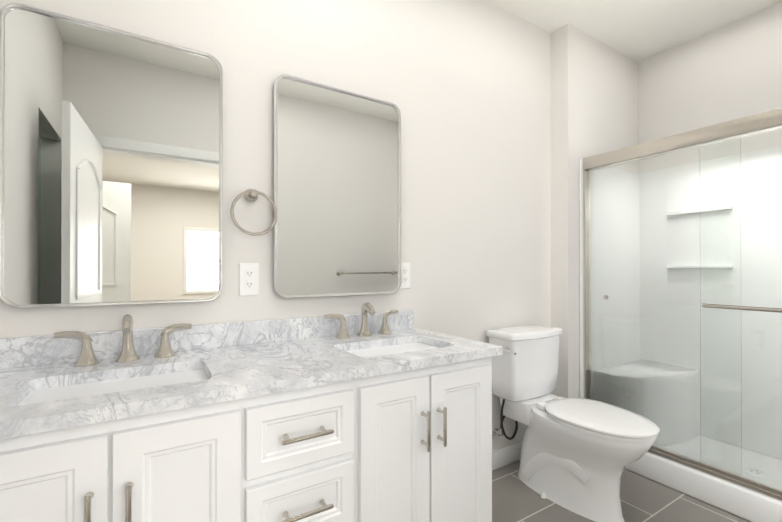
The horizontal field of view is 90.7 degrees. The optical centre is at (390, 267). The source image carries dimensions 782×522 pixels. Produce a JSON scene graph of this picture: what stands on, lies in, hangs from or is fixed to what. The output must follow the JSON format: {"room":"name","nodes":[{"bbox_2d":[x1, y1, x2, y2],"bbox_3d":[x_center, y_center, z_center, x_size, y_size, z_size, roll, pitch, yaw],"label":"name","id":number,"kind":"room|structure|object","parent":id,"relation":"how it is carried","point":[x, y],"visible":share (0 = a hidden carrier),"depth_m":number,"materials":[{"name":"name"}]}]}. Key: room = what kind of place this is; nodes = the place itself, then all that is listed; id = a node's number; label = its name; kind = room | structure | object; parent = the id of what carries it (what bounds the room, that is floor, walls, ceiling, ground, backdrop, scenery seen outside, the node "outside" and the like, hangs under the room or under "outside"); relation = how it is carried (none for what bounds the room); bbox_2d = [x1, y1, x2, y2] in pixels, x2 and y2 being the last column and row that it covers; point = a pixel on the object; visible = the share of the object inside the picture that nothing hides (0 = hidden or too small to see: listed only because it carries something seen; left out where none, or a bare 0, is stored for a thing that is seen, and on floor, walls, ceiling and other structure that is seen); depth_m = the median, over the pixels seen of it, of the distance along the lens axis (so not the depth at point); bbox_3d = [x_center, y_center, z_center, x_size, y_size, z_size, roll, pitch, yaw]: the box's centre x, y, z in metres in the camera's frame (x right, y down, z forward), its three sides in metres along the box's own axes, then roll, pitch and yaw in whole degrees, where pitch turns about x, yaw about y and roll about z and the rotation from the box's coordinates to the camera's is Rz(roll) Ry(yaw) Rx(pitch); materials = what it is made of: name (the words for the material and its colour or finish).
{"room":"bathroom","nodes":[
{"label":"bathroom","id":0,"kind":"room"},
{"bbox_2d":[0,0,550,450],"bbox_3d":[-0.172,-0.166,1.647,2.565,2.440,0.100,0,0,-32],"label":"wall","id":1,"kind":"structure","parent":0,"point":[463,86],"depth_m":1.76,"materials":[{"name":"white paint"}]},
{"bbox_2d":[0,3,222,308],"bbox_3d":[-0.809,-0.300,1.173,0.550,0.825,0.027,0,0,-32],"label":"mirror","id":2,"kind":"object","parent":1,"relation":"attached to","point":[111,166],"visible":0.96,"depth_m":1.14,"materials":[{"name":"silver metal"}]},
{"bbox_2d":[239,263,258,295],"bbox_3d":[-0.504,0.042,1.374,0.068,0.116,0.009,0,0,-32],"label":"electrical outlet","id":3,"kind":"object","parent":1,"relation":"attached to","point":[248,279],"visible":1,"depth_m":1.37,"materials":[{"name":"white plastic"}]},
{"bbox_2d":[230,189,277,235],"bbox_3d":[-0.482,-0.195,1.357,0.159,0.171,0.063,0,0,-32],"label":"towel ring","id":4,"kind":"object","parent":1,"relation":"attached to","point":[250,195],"visible":1,"depth_m":1.34,"materials":[{"name":"silver metal"}]},
{"bbox_2d":[273,75,400,297],"bbox_3d":[-0.195,-0.299,1.556,0.550,0.825,0.027,0,0,-32],"label":"mirror","id":5,"kind":"object","parent":1,"relation":"attached to","point":[337,182],"visible":0.98,"depth_m":1.53,"materials":[{"name":"silver metal"}]},
{"bbox_2d":[400,263,410,288],"bbox_3d":[0.060,0.036,1.726,0.068,0.116,0.009,0,0,-32],"label":"electrical outlet","id":6,"kind":"object","parent":1,"relation":"attached to","point":[405,275],"visible":0.85,"depth_m":1.73,"materials":[{"name":"white plastic"}]},
{"bbox_2d":[492,441,521,470],"bbox_3d":[0.522,1.008,2.009,0.999,0.095,0.012,0,0,-32],"label":"baseboard","id":7,"kind":"structure","parent":1,"relation":"attached to","point":[505,456],"depth_m":2.06,"materials":[{"name":"white paint"}]},
{"bbox_2d":[550,24,637,397],"bbox_3d":[1.320,-0.163,2.511,0.881,2.440,0.212,0,0,-32],"label":"wall","id":8,"kind":"structure","parent":0,"point":[593,96],"depth_m":2.25,"materials":[{"name":"white paint"}]},
{"bbox_2d":[492,460,749,521],"bbox_3d":[0.206,1.091,0.829,4.546,0.080,1.880,0,0,-32],"label":"floor","id":9,"kind":"structure","parent":0,"point":[515,498],"depth_m":1.71,"materials":[{"name":"tile"}]},
{"bbox_2d":[0,350,501,521],"bbox_3d":[-0.382,0.675,1.134,1.461,0.754,0.535,0,0,-32],"label":"bathroom vanity","id":10,"kind":"object","parent":9,"relation":"on","point":[371,415],"depth_m":0.94,"materials":[{"name":"white paint"}]},
{"bbox_2d":[0,310,501,429],"bbox_3d":[-0.381,0.244,1.150,1.478,0.108,0.512,0,0,-32],"label":"countertop","id":11,"kind":"structure","parent":10,"relation":"on","point":[44,379],"depth_m":1.09,"materials":[{"name":"white stone"}]},
{"bbox_2d":[486,324,659,521],"bbox_3d":[0.820,0.684,1.779,0.410,0.740,0.712,0,0,-32],"label":"toilet","id":12,"kind":"object","parent":9,"relation":"on","point":[578,455],"visible":1,"depth_m":1.73,"materials":[{"name":"white ceramic"}]},
{"bbox_2d":[579,107,781,521],"bbox_3d":[1.733,0.210,1.824,0.698,1.690,1.380,0,0,-32],"label":"shower","id":13,"kind":"object","parent":9,"relation":"on","point":[680,278],"visible":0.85,"depth_m":2.17,"materials":[{"name":"clear glass"}]},
{"bbox_2d":[485,0,781,61],"bbox_3d":[0.206,-1.429,0.838,4.546,0.080,1.880,0,0,-32],"label":"ceiling","id":14,"kind":"structure","parent":0,"point":[637,30],"depth_m":2.14,"materials":[{"name":"white paint"}]},
{"bbox_2d":[638,2,781,172],"bbox_3d":[2.148,-0.165,1.920,0.100,2.440,1.668,0,0,-32],"label":"wall","id":15,"kind":"structure","parent":0,"point":[730,71],"depth_m":2.25,"materials":[{"name":"white paint"}]}
]}

